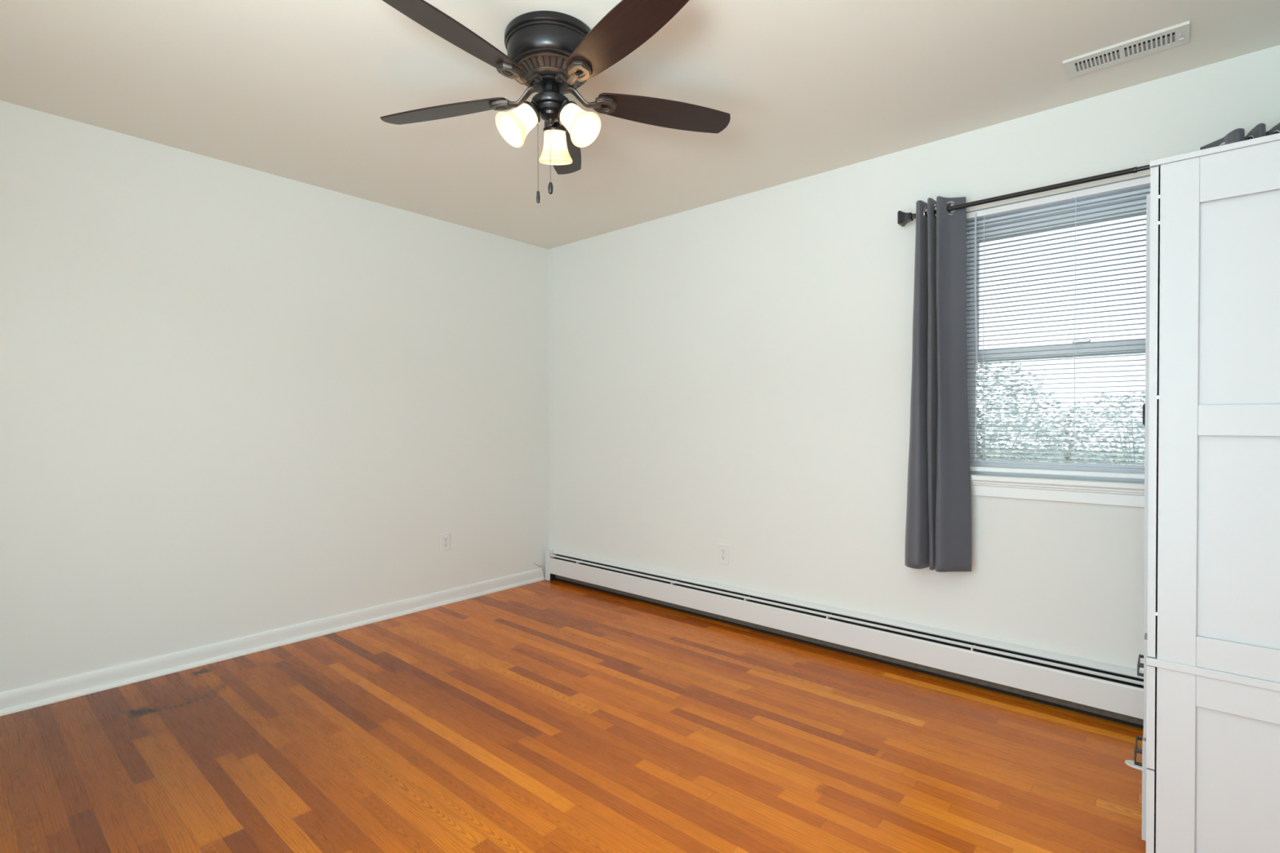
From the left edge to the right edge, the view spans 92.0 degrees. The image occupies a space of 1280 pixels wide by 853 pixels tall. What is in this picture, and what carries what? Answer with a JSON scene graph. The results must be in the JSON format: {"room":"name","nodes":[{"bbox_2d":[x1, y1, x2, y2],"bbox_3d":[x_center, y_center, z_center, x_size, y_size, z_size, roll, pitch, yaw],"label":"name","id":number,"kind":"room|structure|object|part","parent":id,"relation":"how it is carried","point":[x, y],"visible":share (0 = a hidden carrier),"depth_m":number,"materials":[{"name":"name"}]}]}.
{"room":"empty bedroom","nodes":[
{"label":"empty bedroom","id":0,"kind":"room"},
{"bbox_2d":[0,100,549,693],"bbox_3d":[-1.951,-0.082,3.250,0.150,2.440,4.000,0,1,41],"label":"wall","id":1,"kind":"structure","parent":0,"point":[236,401],"depth_m":3.05,"materials":[{"name":"white paint"}]},
{"bbox_2d":[0,568,545,716],"bbox_3d":[-1.904,1.096,3.176,0.030,0.084,3.634,0,1,41],"label":"baseboard","id":2,"kind":"structure","parent":1,"relation":"attached to","point":[19,700],"depth_m":3.05,"materials":[{"name":"white wood"}]},
{"bbox_2d":[440,532,450,551],"bbox_3d":[-1.243,0.739,3.947,0.009,0.115,0.070,0,1,41],"label":"wall outlet","id":3,"kind":"object","parent":1,"relation":"attached to","point":[445,538],"visible":1,"depth_m":3.94,"materials":[{"name":"beige plastic"}]},
{"bbox_2d":[443,542,448,547],"bbox_3d":[-1.241,0.759,3.945,0.003,0.027,0.035,0,1,41],"label":"receptacle","id":4,"kind":"object","parent":3,"relation":"attached to","point":[445,544],"depth_m":3.94,"materials":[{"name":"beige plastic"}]},
{"bbox_2d":[0,579,1146,852],"bbox_3d":[-0.331,1.209,1.847,4.450,0.120,4.000,0,1,41],"label":"floor","id":5,"kind":"structure","parent":0,"point":[555,716],"depth_m":2.18,"materials":[{"name":"brown wood"}]},
{"bbox_2d":[1124,760,1142,770],"bbox_3d":[1.710,1.143,2.048,0.048,0.006,0.162,-1,1,-43],"label":"strip","id":6,"kind":"object","parent":5,"relation":"on","point":[1130,762],"visible":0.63,"depth_m":2.08,"materials":[{"name":"white plastic"}]},
{"bbox_2d":[1133,133,1279,852],"bbox_3d":[1.628,0.269,1.561,0.582,1.764,0.797,0,1,41],"label":"tall cabinet","id":7,"kind":"object","parent":5,"relation":"on","point":[1210,752],"visible":1,"depth_m":1.36,"materials":[{"name":"white laminate"}]},
{"bbox_3d":[1.424,0.924,1.758,0.022,0.042,0.100,0,1,41],"label":"handle","id":8,"kind":"part","parent":7,"relation":"part of","materials":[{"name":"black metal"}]},
{"bbox_3d":[1.426,0.679,1.754,0.019,0.032,0.100,0,1,41],"label":"handle","id":9,"kind":"part","parent":7,"relation":"part of","materials":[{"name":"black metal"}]},
{"bbox_3d":[1.648,-0.038,2.004,0.026,0.099,0.009,0,1,41],"label":"handle","id":10,"kind":"part","parent":7,"relation":"part of","materials":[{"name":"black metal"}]},
{"bbox_3d":[1.509,0.949,1.817,0.030,0.260,0.565,0,1,41],"label":"drawer","id":11,"kind":"part","parent":7,"relation":"part of","materials":[{"name":"white laminate"}]},
{"bbox_3d":[1.510,0.681,1.814,0.028,0.257,0.565,0,1,41],"label":"drawer","id":12,"kind":"part","parent":7,"relation":"part of","materials":[{"name":"white laminate"}]},
{"bbox_3d":[1.509,-0.033,1.808,0.028,1.138,0.565,0,1,41],"label":"door","id":13,"kind":"part","parent":7,"relation":"part of","materials":[{"name":"white laminate"}]},
{"bbox_3d":[1.255,0.959,1.515,0.014,0.324,0.216,0,1,41],"label":"drawer","id":14,"kind":"part","parent":7,"relation":"part of","materials":[{"name":"white laminate"}]},
{"bbox_3d":[1.255,0.674,1.513,0.015,0.238,0.216,0,1,41],"label":"drawer","id":15,"kind":"part","parent":7,"relation":"part of","materials":[{"name":"white laminate"}]},
{"bbox_3d":[1.254,-0.032,1.506,0.014,1.130,0.216,0,1,41],"label":"door","id":16,"kind":"part","parent":7,"relation":"part of","materials":[{"name":"white laminate"}]},
{"bbox_2d":[1146,647,1279,692],"bbox_3d":[1.638,0.543,1.552,0.542,0.018,0.793,0,1,41],"label":"rail","id":17,"kind":"object","parent":7,"relation":"attached to","point":[1240,679],"depth_m":1.36,"materials":[{"name":"white laminate"}]},
{"bbox_2d":[0,0,1279,248],"bbox_3d":[-0.333,-1.351,1.824,4.450,0.120,4.000,0,1,41],"label":"ceiling","id":18,"kind":"structure","parent":0,"point":[300,91],"depth_m":2.32,"materials":[{"name":"white paint"}]},
{"bbox_2d":[380,0,730,203],"bbox_3d":[-0.308,-1.019,2.029,1.256,0.546,1.240,0,1,41],"label":"ceiling fan","id":19,"kind":"object","parent":18,"relation":"hanging from","point":[553,54],"visible":1,"depth_m":1.98,"materials":[{"name":"brown wood"}]},
{"bbox_3d":[-0.690,-1.116,2.188,0.502,0.034,0.129,0,1,17],"label":"blade","id":20,"kind":"part","parent":19,"relation":"part of","materials":[{"name":"brown wood"}]},
{"bbox_3d":[-0.532,-1.112,1.734,0.129,0.034,0.502,0,1,35],"label":"blade","id":21,"kind":"part","parent":19,"relation":"part of","materials":[{"name":"brown wood"}]},
{"bbox_3d":[-0.406,-0.987,2.018,0.118,0.144,0.143,0,1,41],"label":"lamp shade","id":22,"kind":"part","parent":19,"relation":"part of","materials":[{"name":"white glass"}]},
{"bbox_2d":[520,97,540,125],"bbox_3d":[-0.361,-1.042,2.034,0.072,0.084,0.072,0,1,15],"label":"socket","id":23,"kind":"object","parent":19,"relation":"attached to","point":[531,111],"depth_m":2.00,"materials":[{"name":"brown metal"}]},
{"bbox_3d":[-0.293,-0.934,2.025,0.002,0.268,0.002,0,1,41],"label":"pull chain","id":24,"kind":"part","parent":19,"relation":"part of","materials":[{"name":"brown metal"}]},
{"bbox_2d":[517,52,585,94],"bbox_3d":[-0.299,-1.165,2.069,0.236,0.038,0.236,0,1,41],"label":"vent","id":25,"kind":"object","parent":19,"relation":"attached to","point":[548,68],"depth_m":2.00,"materials":[{"name":"brown metal"}]},
{"bbox_2d":[542,121,566,132],"bbox_3d":[-0.299,-1.058,2.163,0.080,0.069,0.082,0,1,41],"label":"socket","id":26,"kind":"object","parent":19,"relation":"attached to","point":[556,127],"depth_m":2.13,"materials":[{"name":"brown metal"}]},
{"bbox_3d":[-0.298,-0.987,2.187,0.118,0.130,0.118,0,1,41],"label":"lamp shade","id":27,"kind":"part","parent":19,"relation":"part of","materials":[{"name":"white glass"}]},
{"bbox_3d":[-0.307,-1.119,2.478,0.129,0.034,0.502,0,1,-1],"label":"blade","id":28,"kind":"part","parent":19,"relation":"part of","materials":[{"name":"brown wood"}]},
{"bbox_2d":[557,97,577,124],"bbox_3d":[-0.236,-1.042,2.034,0.072,0.084,0.072,0,1,-15],"label":"socket","id":29,"kind":"object","parent":19,"relation":"attached to","point":[565,107],"depth_m":2.00,"materials":[{"name":"brown metal"}]},
{"bbox_3d":[-0.211,-1.003,2.021,0.055,0.056,0.038,0,1,41],"label":"bulb","id":30,"kind":"part","parent":19,"relation":"part of","materials":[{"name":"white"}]},
{"bbox_3d":[-0.199,-0.986,2.003,0.140,0.141,0.115,0,1,11],"label":"lamp shade","id":31,"kind":"part","parent":19,"relation":"part of","materials":[{"name":"white glass"}]},
{"bbox_3d":[-0.052,-1.112,1.743,0.129,0.034,0.502,0,1,-37],"label":"blade","id":32,"kind":"part","parent":19,"relation":"part of","materials":[{"name":"brown wood"}]},
{"bbox_3d":[0.088,-1.116,2.203,0.502,0.034,0.129,0,1,-19],"label":"blade","id":33,"kind":"part","parent":19,"relation":"part of","materials":[{"name":"brown wood"}]},
{"bbox_2d":[1062,21,1189,79],"bbox_3d":[1.667,-1.284,2.127,0.336,0.022,0.130,0,1,41],"label":"ceiling vent","id":34,"kind":"object","parent":18,"relation":"in","point":[1178,34],"visible":1,"depth_m":2.11,"materials":[{"name":"metal"}]},
{"bbox_2d":[548,44,1279,670],"bbox_3d":[0.934,-0.084,3.285,4.150,2.440,0.150,0,1,41],"label":"wall","id":35,"kind":"structure","parent":0,"point":[735,372],"depth_m":3.19,"materials":[{"name":"white paint"}]},
{"bbox_2d":[718,543,728,564],"bbox_3d":[0.485,0.740,3.580,0.070,0.115,0.009,0,1,41],"label":"wall outlet","id":36,"kind":"object","parent":35,"relation":"attached to","point":[723,549],"visible":1,"depth_m":3.58,"materials":[{"name":"beige plastic"}]},
{"bbox_2d":[720,555,725,559],"bbox_3d":[0.483,0.760,3.578,0.035,0.027,0.003,0,1,41],"label":"receptacle","id":37,"kind":"object","parent":36,"relation":"attached to","point":[722,557],"depth_m":3.58,"materials":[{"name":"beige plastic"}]},
{"bbox_2d":[720,548,725,553],"bbox_3d":[0.483,0.721,3.578,0.035,0.027,0.003,0,1,41],"label":"receptacle","id":38,"kind":"object","parent":36,"relation":"attached to","point":[722,550],"depth_m":3.58,"materials":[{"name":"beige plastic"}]},
{"bbox_2d":[545,549,1143,728],"bbox_3d":[0.857,1.027,3.220,4.069,0.218,0.066,0,1,41],"label":"baseboard heater","id":39,"kind":"object","parent":35,"relation":"attached to","point":[1102,690],"visible":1,"depth_m":2.91,"materials":[{"name":"white metal"}]},
{"bbox_2d":[897,164,1150,226],"bbox_3d":[1.735,-0.938,2.395,1.398,0.075,0.125,0,1,41],"label":"curtain rod","id":40,"kind":"object","parent":35,"relation":"attached to","point":[904,218],"visible":0.61,"depth_m":2.48,"materials":[{"name":"black metal"}]},
{"bbox_2d":[904,195,971,572],"bbox_3d":[1.302,-0.183,2.724,0.275,1.623,0.128,0,1,41],"label":"curtain","id":41,"kind":"object","parent":40,"relation":"hanging from","point":[938,529],"visible":1,"depth_m":2.68,"materials":[{"name":"grey fabric"}]},
{"bbox_2d":[1200,122,1279,150],"bbox_3d":[2.048,-0.179,2.081,0.250,1.625,0.124,0,1,41],"label":"curtain","id":42,"kind":"object","parent":40,"relation":"hanging from","point":[1237,135],"visible":0.07,"depth_m":2.06,"materials":[{"name":"grey fabric"}]},
{"bbox_2d":[969,473,1144,490],"bbox_3d":[1.767,0.225,2.473,0.925,0.025,0.102,0,1,41],"label":"trim","id":43,"kind":"structure","parent":35,"relation":"attached to","point":[1128,485],"depth_m":2.48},
{"bbox_2d":[970,480,1144,507],"bbox_3d":[1.752,0.271,2.456,0.905,0.067,0.028,0,1,41],"label":"trim","id":44,"kind":"structure","parent":35,"relation":"attached to","point":[1095,495],"depth_m":2.49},
{"bbox_2d":[966,185,1150,481],"bbox_3d":[1.820,-0.366,2.544,0.875,1.165,0.093,0,1,41],"label":"window","id":45,"kind":"structure","parent":35,"relation":"in","point":[1140,341],"depth_m":2.62,"materials":[{"name":"white plastic"}]},
{"bbox_3d":[1.806,-0.073,2.530,0.839,0.539,0.028,0,1,41],"label":"sash","id":46,"kind":"part","parent":45,"relation":"part of","materials":[{"name":"white plastic"}]},
{"bbox_3d":[1.826,-0.588,2.550,0.839,0.600,0.027,0,1,41],"label":"sash","id":47,"kind":"part","parent":45,"relation":"part of","materials":[{"name":"white plastic"}]},
{"bbox_2d":[966,176,1150,479],"bbox_3d":[1.761,-0.372,2.477,0.863,1.143,0.048,0,1,41],"label":"window blind","id":48,"kind":"object","parent":45,"relation":"attached to","point":[1144,181],"visible":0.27,"depth_m":2.53,"materials":[{"name":"white plastic"}]},
{"bbox_3d":[1.500,-0.369,2.697,0.002,1.110,0.001,0,1,41],"label":"ladder cord","id":49,"kind":"part","parent":48,"relation":"part of","materials":[{"name":"white fabric"}]},
{"bbox_3d":[1.766,0.189,2.487,0.857,0.021,0.030,0,1,41],"label":"rail","id":50,"kind":"part","parent":48,"relation":"part of","materials":[{"name":"white plastic"}]},
{"bbox_3d":[1.747,-0.368,2.482,0.002,1.110,0.001,0,1,41],"label":"ladder cord","id":51,"kind":"part","parent":48,"relation":"part of","materials":[{"name":"white fabric"}]},
{"label":"outside","id":52,"kind":"structure","parent":0,"visible":0},
{"bbox_2d":[977,447,1144,465],"bbox_3d":[16.108,1.703,20.023,55.000,0.050,44.700,0,1,41],"label":"ground","id":53,"kind":"structure","parent":52,"point":[997,451],"depth_m":33.54,"materials":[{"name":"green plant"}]},
{"bbox_2d":[976,360,1084,463],"bbox_3d":[5.244,0.370,9.547,3.074,2.826,2.452,0,1,41],"label":"shrub","id":54,"kind":"object","parent":53,"relation":"on","point":[1006,387],"visible":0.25,"depth_m":9.05,"materials":[{"name":"green plant"}]},
{"bbox_2d":[1021,389,1145,466],"bbox_3d":[8.691,0.586,10.753,4.032,2.375,3.201,0,1,44],"label":"shrub","id":55,"kind":"object","parent":53,"relation":"on","point":[1072,410],"visible":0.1,"depth_m":10.92,"materials":[{"name":"green plant"}]}
]}

